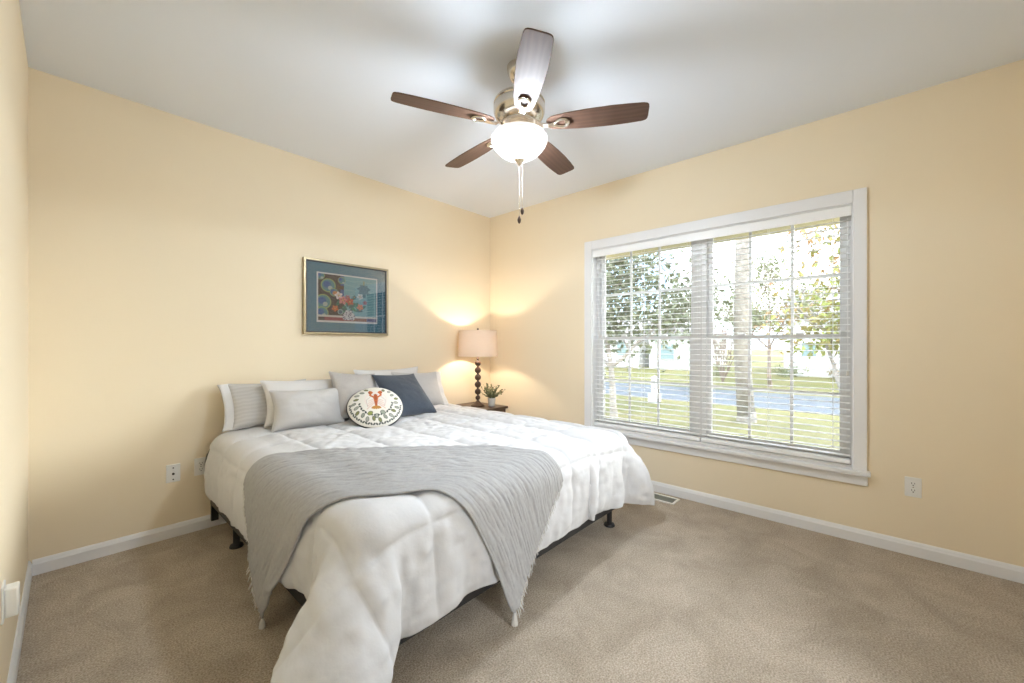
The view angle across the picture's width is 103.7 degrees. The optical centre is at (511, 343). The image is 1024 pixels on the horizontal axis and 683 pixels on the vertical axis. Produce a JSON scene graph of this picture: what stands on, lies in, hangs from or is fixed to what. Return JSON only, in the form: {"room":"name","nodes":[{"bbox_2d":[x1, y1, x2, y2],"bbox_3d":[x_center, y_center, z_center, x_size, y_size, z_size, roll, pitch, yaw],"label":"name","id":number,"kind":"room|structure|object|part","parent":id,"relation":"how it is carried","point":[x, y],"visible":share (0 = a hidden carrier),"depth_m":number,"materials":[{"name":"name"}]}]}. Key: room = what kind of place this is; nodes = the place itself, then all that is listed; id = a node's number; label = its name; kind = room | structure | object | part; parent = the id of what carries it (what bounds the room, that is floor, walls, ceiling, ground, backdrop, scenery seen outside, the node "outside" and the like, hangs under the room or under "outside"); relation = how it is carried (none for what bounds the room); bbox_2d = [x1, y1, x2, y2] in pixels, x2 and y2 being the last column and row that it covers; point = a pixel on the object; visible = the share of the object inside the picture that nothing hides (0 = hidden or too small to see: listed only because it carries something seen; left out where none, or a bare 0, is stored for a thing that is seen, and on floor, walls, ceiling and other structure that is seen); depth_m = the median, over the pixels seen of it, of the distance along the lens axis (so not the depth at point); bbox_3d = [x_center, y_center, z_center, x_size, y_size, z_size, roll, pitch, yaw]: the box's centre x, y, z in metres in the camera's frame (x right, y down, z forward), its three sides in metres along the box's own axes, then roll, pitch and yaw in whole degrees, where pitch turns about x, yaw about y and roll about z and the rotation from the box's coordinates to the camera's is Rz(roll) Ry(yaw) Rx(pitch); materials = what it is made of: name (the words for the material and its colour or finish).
{"room":"bedroom","nodes":[
{"label":"bedroom","id":0,"kind":"room"},
{"bbox_2d":[0,0,27,682],"bbox_3d":[-1.112,-0.120,0.708,4.160,2.740,0.160,0,0,42],"label":"wall","id":1,"kind":"structure","parent":0,"point":[13,56],"depth_m":1.54,"materials":[{"name":"beige paint"}]},
{"bbox_2d":[1,580,19,624],"bbox_3d":[-1.618,0.825,1.297,0.072,0.116,0.036,0,0,42],"label":"wall outlet","id":2,"kind":"object","parent":1,"relation":"attached to","point":[10,593],"visible":1,"depth_m":1.28,"materials":[{"name":"white plastic"}]},
{"bbox_3d":[-1.628,0.825,1.286,0.072,0.116,0.006,0,0,42],"label":"plate","id":3,"kind":"part","parent":2,"relation":"part of","materials":[{"name":"white plastic"}]},
{"bbox_2d":[7,561,31,682],"bbox_3d":[-1.113,1.208,0.827,4.000,0.083,0.014,0,0,42],"label":"baseboard","id":4,"kind":"structure","parent":1,"relation":"attached to","point":[16,651],"depth_m":1.67,"materials":[{"name":"white paint"}]},
{"bbox_2d":[28,67,489,562],"bbox_3d":[-1.490,-0.120,3.512,0.160,2.740,3.815,0,0,42],"label":"wall","id":5,"kind":"structure","parent":0,"point":[166,251],"depth_m":2.61,"materials":[{"name":"beige paint"}]},
{"bbox_2d":[32,514,226,575],"bbox_3d":[-1.425,1.208,3.454,0.014,0.083,3.467,0,0,42],"label":"baseboard","id":6,"kind":"structure","parent":5,"relation":"attached to","point":[87,553],"depth_m":2.41,"materials":[{"name":"white paint"}]},
{"bbox_2d":[166,463,179,482],"bbox_3d":[-2.195,0.837,2.604,0.012,0.116,0.072,0,0,42],"label":"plate","id":7,"kind":"object","parent":5,"relation":"attached to","point":[173,470],"visible":1,"depth_m":2.60,"materials":[{"name":"white plastic"}]},
{"bbox_2d":[194,457,205,475],"bbox_3d":[-2.098,0.825,2.711,0.011,0.116,0.072,0,0,42],"label":"wall outlet","id":8,"kind":"object","parent":5,"relation":"attached to","point":[199,468],"visible":0.9,"depth_m":2.70,"materials":[{"name":"white plastic"}]},
{"bbox_2d":[302,257,387,335],"bbox_3d":[-1.405,-0.385,3.460,0.032,0.612,0.744,0,0,42],"label":"framed picture","id":9,"kind":"object","parent":5,"relation":"attached to","point":[339,298],"visible":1,"depth_m":3.42,"materials":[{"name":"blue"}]},
{"bbox_2d":[318,273,375,321],"bbox_3d":[-1.405,-0.387,3.460,0.001,0.382,0.512,0,0,42],"label":"print","id":10,"kind":"object","parent":9,"relation":"attached to","point":[340,298],"depth_m":3.44},
{"bbox_2d":[16,491,1023,682],"bbox_3d":[0.054,1.310,2.118,4.320,0.120,3.815,0,0,42],"label":"floor","id":11,"kind":"structure","parent":0,"point":[685,591],"depth_m":1.84,"materials":[{"name":"beige carpet"}]},
{"bbox_2d":[204,428,614,645],"bbox_3d":[-0.626,0.910,2.743,2.107,0.680,1.990,0,0,42],"label":"bed","id":12,"kind":"object","parent":11,"relation":"on","point":[215,512],"visible":0.09,"depth_m":2.23,"materials":[{"name":"black metal"}]},
{"bbox_3d":[-1.699,1.149,2.479,0.036,0.178,0.036,0,0,42],"label":"leg","id":13,"kind":"part","parent":12,"relation":"part of","materials":[{"name":"black metal"}]},
{"bbox_3d":[-0.602,1.038,2.720,2.040,0.065,1.950,0,0,42],"label":"frame","id":14,"kind":"part","parent":12,"relation":"part of","materials":[{"name":"black metal"}]},
{"bbox_2d":[204,404,654,682],"bbox_3d":[-0.536,0.840,2.593,2.263,0.562,2.385,0,0,42],"label":"comforter","id":15,"kind":"object","parent":12,"relation":"on","point":[372,573],"visible":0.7,"depth_m":1.55,"materials":[{"name":"white fabric"}]},
{"bbox_2d":[217,379,305,431],"bbox_3d":[-1.747,0.425,2.880,0.174,0.306,0.572,0,0,42],"label":"bed pillow","id":16,"kind":"object","parent":15,"relation":"on","point":[245,405],"visible":0.47,"depth_m":2.75,"materials":[{"name":"grey fabric"}]},
{"bbox_2d":[260,379,332,427],"bbox_3d":[-1.486,0.415,2.966,0.626,0.320,0.193,0,0,-43],"label":"bed pillow","id":17,"kind":"object","parent":15,"relation":"on","point":[267,386],"visible":0.27,"depth_m":2.86,"materials":[{"name":"white fabric"}]},
{"bbox_2d":[269,388,343,431],"bbox_3d":[-1.427,0.450,2.824,0.475,0.268,0.191,0,0,-38],"label":"bed pillow","id":18,"kind":"object","parent":15,"relation":"on","point":[303,408],"visible":0.97,"depth_m":2.76,"materials":[{"name":"grey fabric"}]},
{"bbox_2d":[328,371,375,418],"bbox_3d":[-1.192,0.395,3.098,0.239,0.377,0.416,0,0,42],"label":"throw cushion","id":19,"kind":"object","parent":15,"relation":"on","point":[347,385],"visible":0.51,"depth_m":3.04,"materials":[{"name":"beige fabric"}]},
{"bbox_2d":[346,388,403,427],"bbox_3d":[-0.990,0.460,2.916,0.395,0.263,0.305,0,0,-25],"label":"round cushion","id":20,"kind":"object","parent":15,"relation":"on","point":[369,407],"visible":0.97,"depth_m":2.85,"materials":[{"name":"white fabric"}]},
{"bbox_2d":[353,366,417,387],"bbox_3d":[-1.075,0.390,3.572,0.172,0.350,0.644,0,0,45],"label":"bed pillow","id":21,"kind":"object","parent":15,"relation":"on","point":[412,369],"visible":0.09,"depth_m":3.54,"materials":[{"name":"white fabric"}]},
{"bbox_2d":[242,444,562,629],"bbox_3d":[-0.520,0.904,1.844,1.618,0.720,0.653,0,0,-6],"label":"throw blanket","id":22,"kind":"object","parent":15,"relation":"on","point":[509,494],"visible":1,"depth_m":1.79,"materials":[{"name":"grey fabric"}]},
{"bbox_2d":[372,373,436,416],"bbox_3d":[-0.878,0.411,3.294,0.346,0.326,0.426,0,0,40],"label":"throw cushion","id":23,"kind":"object","parent":15,"relation":"on","point":[415,401],"visible":0.8,"depth_m":3.24,"materials":[{"name":"blue fabric"}]},
{"bbox_2d":[391,372,448,404],"bbox_3d":[-0.831,0.416,3.694,0.187,0.341,0.564,0,0,42],"label":"bed pillow","id":24,"kind":"object","parent":15,"relation":"on","point":[430,382],"visible":0.49,"depth_m":3.74,"materials":[{"name":"grey fabric"}]},
{"bbox_3d":[0.670,1.149,2.767,0.036,0.178,0.036,0,0,42],"label":"leg","id":25,"kind":"part","parent":12,"relation":"part of","materials":[{"name":"black metal"}]},
{"bbox_2d":[455,402,507,411],"bbox_3d":[-0.372,0.950,4.202,0.520,0.600,0.470,0,0,42],"label":"nightstand","id":26,"kind":"object","parent":11,"relation":"on","point":[501,408],"visible":0.08,"depth_m":4.18,"materials":[{"name":"brown wood"}]},
{"bbox_2d":[458,328,496,406],"bbox_3d":[-0.358,0.241,4.216,0.410,0.818,0.410,0,0,42],"label":"table lamp","id":27,"kind":"object","parent":26,"relation":"on","point":[477,343],"visible":1,"depth_m":4.05,"materials":[{"name":"beige fabric"}]},
{"bbox_3d":[-0.358,-0.006,4.216,0.410,0.268,0.410,0,0,42],"label":"lamp shade","id":28,"kind":"part","parent":27,"relation":"part of","materials":[{"name":"beige fabric"}]},
{"bbox_3d":[-0.358,0.343,4.216,0.068,0.505,0.068,0,0,42],"label":"beaded stem","id":29,"kind":"part","parent":27,"relation":"part of","materials":[{"name":"brown wood"}]},
{"bbox_2d":[480,383,502,405],"bbox_3d":[-0.209,0.530,4.214,0.262,0.240,0.241,0,0,21],"label":"potted plant","id":30,"kind":"object","parent":26,"relation":"on","point":[491,400],"visible":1,"depth_m":4.18,"materials":[{"name":"green plant"}]},
{"bbox_3d":[-0.214,0.608,4.216,0.082,0.085,0.082,0,0,42],"label":"pot","id":31,"kind":"part","parent":30,"relation":"part of","materials":[{"name":"grey ceramic"}]},
{"bbox_2d":[654,493,679,504],"bbox_3d":[1.173,1.246,3.282,0.340,0.008,0.140,0,0,42],"label":"floor vent","id":32,"kind":"object","parent":11,"relation":"in","point":[658,497],"visible":0.48,"depth_m":3.22,"materials":[{"name":"beige metal"}]},
{"bbox_2d":[19,0,1023,217],"bbox_3d":[0.054,-1.550,2.118,4.320,0.120,3.815,0,0,42],"label":"ceiling","id":33,"kind":"structure","parent":0,"point":[316,80],"depth_m":2.16,"materials":[{"name":"white paint"}]},
{"bbox_2d":[391,28,648,223],"bbox_3d":[0.027,-1.069,2.199,1.260,0.842,1.278,0,0,42],"label":"ceiling fan","id":34,"kind":"object","parent":33,"relation":"hanging from","point":[519,109],"visible":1,"depth_m":2.05,"materials":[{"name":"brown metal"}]},
{"bbox_3d":[-0.333,-1.171,2.002,0.517,0.006,0.137,0,11,-24],"label":"blade","id":35,"kind":"part","parent":34,"relation":"part of","materials":[{"name":"brown wood"}]},
{"bbox_3d":[-0.230,-1.171,2.468,0.137,0.006,0.517,-15,10,-41],"label":"blade","id":36,"kind":"part","parent":34,"relation":"part of","materials":[{"name":"brown wood"}]},
{"bbox_3d":[0.039,-0.828,2.164,0.004,0.275,0.004,0,0,-18],"label":"pull chain","id":37,"kind":"part","parent":34,"relation":"part of","materials":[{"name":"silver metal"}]},
{"bbox_3d":[0.039,-1.064,2.164,0.304,0.148,0.304,0,0,42],"label":"lamp shade","id":38,"kind":"part","parent":34,"relation":"part of","materials":[{"name":"white glass"}]},
{"bbox_3d":[0.078,-1.171,1.761,0.137,0.006,0.517,11,-1,-5],"label":"blade","id":39,"kind":"part","parent":34,"relation":"part of","materials":[{"name":"brown wood"}]},
{"bbox_3d":[0.245,-1.171,2.514,0.137,0.006,0.517,-13,-6,30],"label":"blade","id":40,"kind":"part","parent":34,"relation":"part of","materials":[{"name":"brown wood"}]},
{"bbox_3d":[0.435,-1.171,2.077,0.517,0.006,0.137,0,-11,12],"label":"blade","id":41,"kind":"part","parent":34,"relation":"part of","materials":[{"name":"brown wood"}]},
{"bbox_2d":[490,59,1023,566],"bbox_3d":[1.279,-0.120,3.474,4.000,2.740,0.160,0,0,42],"label":"wall","id":42,"kind":"structure","parent":0,"point":[941,166],"depth_m":2.44,"materials":[{"name":"beige paint"}]},
{"bbox_2d":[597,241,696,435],"bbox_3d":[1.188,-0.053,3.600,0.923,1.669,0.085,0,0,42],"label":"window","id":43,"kind":"structure","parent":42,"relation":"in","point":[600,312],"depth_m":3.52,"materials":[{"name":"white plastic"}]},
{"bbox_3d":[1.177,0.343,3.587,0.863,0.817,0.026,0,0,42],"label":"sash","id":44,"kind":"part","parent":43,"relation":"part of","materials":[{"name":"white plastic"}]},
{"bbox_2d":[604,340,689,424],"bbox_3d":[1.174,0.335,3.584,0.795,0.742,0.010,0,0,42],"label":"grille","id":45,"kind":"object","parent":43,"relation":"attached to","point":[658,341],"depth_m":3.61,"materials":[{"name":"white plastic"}]},
{"bbox_2d":[594,243,700,440],"bbox_3d":[1.151,-0.057,3.528,0.955,1.659,0.053,0,0,42],"label":"window blind","id":46,"kind":"object","parent":43,"relation":"attached to","point":[650,431],"visible":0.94,"depth_m":3.49,"materials":[{"name":"white plastic"}]},
{"bbox_3d":[0.867,-0.049,3.784,0.002,1.584,0.053,0,0,42],"label":"ladder cord","id":47,"kind":"part","parent":46,"relation":"part of","materials":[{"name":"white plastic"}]},
{"bbox_3d":[1.151,0.758,3.528,0.955,0.030,0.048,0,0,42],"label":"rail","id":48,"kind":"part","parent":46,"relation":"part of","materials":[{"name":"white plastic"}]},
{"bbox_3d":[1.197,-0.457,3.610,0.863,0.838,0.026,0,0,42],"label":"sash","id":49,"kind":"part","parent":43,"relation":"part of","materials":[{"name":"white plastic"}]},
{"bbox_2d":[606,247,690,336],"bbox_3d":[1.194,-0.462,3.606,0.795,0.788,0.010,0,0,42],"label":"grille","id":50,"kind":"object","parent":43,"relation":"attached to","point":[658,291],"depth_m":3.52,"materials":[{"name":"white plastic"}]},
{"bbox_2d":[697,240,702,437],"bbox_3d":[1.547,-0.053,3.279,0.040,1.669,0.090,0,0,42],"label":"trim","id":51,"kind":"structure","parent":42,"relation":"attached to","point":[699,262],"depth_m":3.24,"materials":[{"name":"white plastic"}]},
{"bbox_2d":[593,205,850,257],"bbox_3d":[1.470,-0.854,3.197,1.877,0.065,0.007,0,0,42],"label":"blind valance","id":52,"kind":"object","parent":42,"relation":"attached to","point":[844,211],"visible":1,"depth_m":3.01,"materials":[{"name":"white plastic"}]},
{"bbox_2d":[606,217,839,259],"bbox_3d":[1.478,-0.981,3.695,6.000,0.139,0.435,0,0,42],"label":"roof eave","id":53,"kind":"object","parent":42,"relation":"attached to","point":[834,219],"visible":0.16,"depth_m":3.39,"materials":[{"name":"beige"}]},
{"bbox_2d":[584,187,866,470],"bbox_3d":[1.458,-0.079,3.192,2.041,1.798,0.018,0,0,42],"label":"trim","id":54,"kind":"structure","parent":42,"relation":"attached to","point":[858,197],"depth_m":2.60,"materials":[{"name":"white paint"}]},
{"bbox_2d":[618,431,870,485],"bbox_3d":[1.458,0.855,3.193,2.049,0.066,0.016,0,0,42],"label":"trim","id":55,"kind":"structure","parent":42,"relation":"attached to","point":[824,474],"depth_m":2.90,"materials":[{"name":"white paint"}]},
{"bbox_2d":[703,208,851,463],"bbox_3d":[1.901,-0.053,2.956,0.918,1.669,0.085,0,0,42],"label":"window","id":56,"kind":"structure","parent":42,"relation":"in","point":[709,327],"depth_m":2.87,"materials":[{"name":"white plastic"}]},
{"bbox_2d":[701,218,850,463],"bbox_3d":[1.843,-0.057,2.891,0.910,1.659,0.070,0,0,42],"label":"window blind","id":57,"kind":"object","parent":56,"relation":"attached to","point":[832,458],"visible":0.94,"depth_m":2.83,"materials":[{"name":"white plastic"}]},
{"bbox_3d":[1.848,0.758,2.897,0.910,0.030,0.048,0,0,42],"label":"rail","id":58,"kind":"part","parent":57,"relation":"part of","materials":[{"name":"white plastic"}]},
{"bbox_3d":[2.118,-0.049,2.653,0.002,1.584,0.053,0,0,42],"label":"ladder cord","id":59,"kind":"part","parent":57,"relation":"part of","materials":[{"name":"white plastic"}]},
{"bbox_3d":[2.151,-0.317,2.576,0.004,0.980,0.005,0,0,42],"label":"pull cord","id":60,"kind":"part","parent":57,"relation":"part of","materials":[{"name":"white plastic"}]},
{"bbox_2d":[712,339,839,443],"bbox_3d":[1.887,0.335,2.940,0.790,0.742,0.010,0,0,42],"label":"grille","id":61,"kind":"object","parent":56,"relation":"attached to","point":[749,340],"depth_m":3.00,"materials":[{"name":"white plastic"}]},
{"bbox_2d":[713,225,839,334],"bbox_3d":[1.907,-0.462,2.962,0.790,0.788,0.010,0,0,42],"label":"grille","id":62,"kind":"object","parent":56,"relation":"attached to","point":[792,280],"depth_m":2.96,"materials":[{"name":"white plastic"}]},
{"bbox_3d":[1.890,0.343,2.943,0.858,0.817,0.026,0,0,42],"label":"sash","id":63,"kind":"part","parent":56,"relation":"part of","materials":[{"name":"white plastic"}]},
{"bbox_3d":[1.910,-0.457,2.966,0.858,0.838,0.026,0,0,42],"label":"sash","id":64,"kind":"part","parent":56,"relation":"part of","materials":[{"name":"white plastic"}]},
{"bbox_2d":[651,480,1023,583],"bbox_3d":[1.221,1.208,3.409,4.000,0.083,0.014,0,0,42],"label":"baseboard","id":65,"kind":"structure","parent":42,"relation":"attached to","point":[1011,572],"depth_m":2.53,"materials":[{"name":"white paint"}]},
{"bbox_2d":[905,476,921,497],"bbox_3d":[2.369,0.846,2.374,0.072,0.116,0.011,0,0,42],"label":"wall outlet","id":66,"kind":"object","parent":42,"relation":"attached to","point":[913,486],"visible":1,"depth_m":2.37,"materials":[{"name":"white plastic"}]},
{"bbox_2d":[909,488,916,492],"bbox_3d":[2.368,0.866,2.373,0.033,0.027,0.005,0,0,42],"label":"receptacle","id":67,"kind":"object","parent":66,"relation":"attached to","point":[911,490],"depth_m":2.37,"materials":[{"name":"grey plastic"}]},
{"bbox_2d":[909,481,916,486],"bbox_3d":[2.368,0.826,2.373,0.033,0.027,0.005,0,0,42],"label":"receptacle","id":68,"kind":"object","parent":66,"relation":"attached to","point":[911,483],"depth_m":2.37,"materials":[{"name":"grey plastic"}]},
{"label":"outside","id":69,"kind":"structure","parent":0,"visible":0},
{"bbox_2d":[606,349,839,449],"bbox_3d":[39.973,1.950,74.071,280.000,0.400,156.485,0,0,42],"label":"ground","id":70,"kind":"structure","parent":69,"point":[774,359],"depth_m":11.08,"materials":[{"name":"green plant"}]},
{"bbox_2d":[606,318,652,366],"bbox_3d":[9.927,-0.250,36.045,7.800,4.000,9.800,0,0,42],"label":"house","id":71,"kind":"structure","parent":70,"relation":"on","point":[623,350],"depth_m":31.09,"materials":[{"name":"white"}]},
{"bbox_3d":[8.502,0.350,31.187,0.800,1.000,0.020,0,0,42],"label":"pane","id":72,"kind":"part","parent":71,"relation":"part of","materials":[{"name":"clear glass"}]},
{"bbox_2d":[648,375,660,402],"bbox_3d":[4.305,1.350,12.148,0.300,0.800,0.300,0,0,42],"label":"mailbox post","id":73,"kind":"object","parent":70,"relation":"on","point":[654,376],"visible":0.56,"depth_m":12.07,"materials":[{"name":"white paint"}]},
{"bbox_3d":[4.305,1.390,12.148,0.150,0.720,0.150,0,0,42],"label":"post","id":74,"kind":"part","parent":73,"relation":"part of","materials":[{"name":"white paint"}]},
{"bbox_3d":[4.305,1.620,12.148,0.300,0.260,0.300,0,0,42],"label":"post","id":75,"kind":"part","parent":73,"relation":"part of","materials":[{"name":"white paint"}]},
{"bbox_2d":[606,249,758,418],"bbox_3d":[2.186,-0.735,10.078,6.572,5.069,4.728,0,0,-6],"label":"leafy tree","id":76,"kind":"object","parent":70,"relation":"on","point":[669,311],"visible":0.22,"depth_m":9.23,"materials":[{"name":"green plant"}]},
{"bbox_2d":[643,315,728,369],"bbox_3d":[14.023,-0.200,31.704,3.700,3.900,9.350,0,0,42],"label":"house","id":77,"kind":"structure","parent":70,"relation":"on","point":[653,354],"depth_m":28.42,"materials":[{"name":"white"}]},
{"bbox_3d":[11.009,0.500,28.517,0.950,1.100,0.020,0,0,42],"label":"pane","id":78,"kind":"part","parent":77,"relation":"part of","materials":[{"name":"blue glass"}]},
{"bbox_2d":[713,359,733,375],"bbox_3d":[11.668,1.356,22.521,2.419,1.292,2.012,0,0,42],"label":"shrub","id":79,"kind":"object","parent":70,"relation":"on","point":[714,373],"visible":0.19,"depth_m":22.52,"materials":[{"name":"green plant"}]},
{"bbox_2d":[713,321,754,381],"bbox_3d":[9.571,0.345,18.407,2.541,2.838,2.433,0,0,-11],"label":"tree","id":80,"kind":"object","parent":70,"relation":"on","point":[723,374],"visible":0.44,"depth_m":18.30,"materials":[{"name":"beige plant"}]},
{"bbox_2d":[726,300,760,332],"bbox_3d":[28.170,-2.066,48.924,5.426,7.708,4.750,0,0,30],"label":"tree","id":81,"kind":"object","parent":70,"relation":"on","point":[760,300],"visible":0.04,"depth_m":49.09,"materials":[{"name":"green plant"}]},
{"bbox_2d":[733,238,756,422],"bbox_3d":[6.224,-7.558,8.555,7.694,18.717,13.406,0,0,20],"label":"shade tree","id":82,"kind":"object","parent":70,"relation":"on","point":[740,315],"visible":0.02,"depth_m":8.94,"materials":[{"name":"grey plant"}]},
{"bbox_2d":[751,296,775,341],"bbox_3d":[23.470,-1.430,38.759,4.522,6.424,3.959,0,0,-32],"label":"tree","id":83,"kind":"object","parent":70,"relation":"on","point":[760,318],"visible":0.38,"depth_m":38.36,"materials":[{"name":"green plant"}]},
{"bbox_2d":[766,305,783,334],"bbox_3d":[30.484,-1.853,44.581,5.656,7.280,5.983,0,0,14],"label":"tree","id":84,"kind":"object","parent":70,"relation":"on","point":[773,328],"visible":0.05,"depth_m":44.52,"materials":[{"name":"green plant"}]},
{"bbox_2d":[714,234,839,387],"bbox_3d":[10.209,-1.309,16.062,4.196,6.218,5.076,0,0,-31],"label":"slender tree","id":85,"kind":"object","parent":70,"relation":"on","point":[764,265],"visible":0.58,"depth_m":16.07,"materials":[{"name":"green plant"}]},
{"bbox_2d":[743,225,839,392],"bbox_3d":[5.647,-0.666,5.816,4.365,4.932,4.127,0,0,42],"label":"leafy tree","id":86,"kind":"object","parent":70,"relation":"on","point":[828,303],"visible":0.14,"depth_m":6.55,"materials":[{"name":"green plant"}]},
{"bbox_2d":[772,364,813,377],"bbox_3d":[14.915,1.525,21.398,1.757,0.890,1.456,0,0,21],"label":"shrub","id":87,"kind":"object","parent":70,"relation":"on","point":[785,371],"visible":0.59,"depth_m":21.40,"materials":[{"name":"green plant"}]},
{"bbox_2d":[778,288,839,377],"bbox_3d":[21.388,-0.850,22.589,9.550,5.200,9.800,0,0,42],"label":"house","id":88,"kind":"structure","parent":70,"relation":"on","point":[797,329],"depth_m":21.60,"materials":[{"name":"white"}]},
{"bbox_3d":[15.845,0.300,21.452,0.620,0.750,0.020,0,0,42],"label":"pane","id":89,"kind":"part","parent":88,"relation":"part of","materials":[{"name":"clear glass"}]},
{"bbox_2d":[826,364,839,377],"bbox_3d":[16.434,1.370,19.587,1.435,1.172,1.616,0,0,-4],"label":"shrub","id":90,"kind":"object","parent":70,"relation":"on","point":[830,371],"visible":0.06,"depth_m":20.01,"materials":[{"name":"green plant"}]},
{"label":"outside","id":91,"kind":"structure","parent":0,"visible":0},
{"bbox_2d":[606,382,839,414],"bbox_3d":[-8.761,1.842,27.594,230.000,0.215,4.600,0,0,42],"label":"road","id":92,"kind":"structure","parent":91,"point":[724,396],"depth_m":12.80,"materials":[{"name":"asphalt"}]}
]}

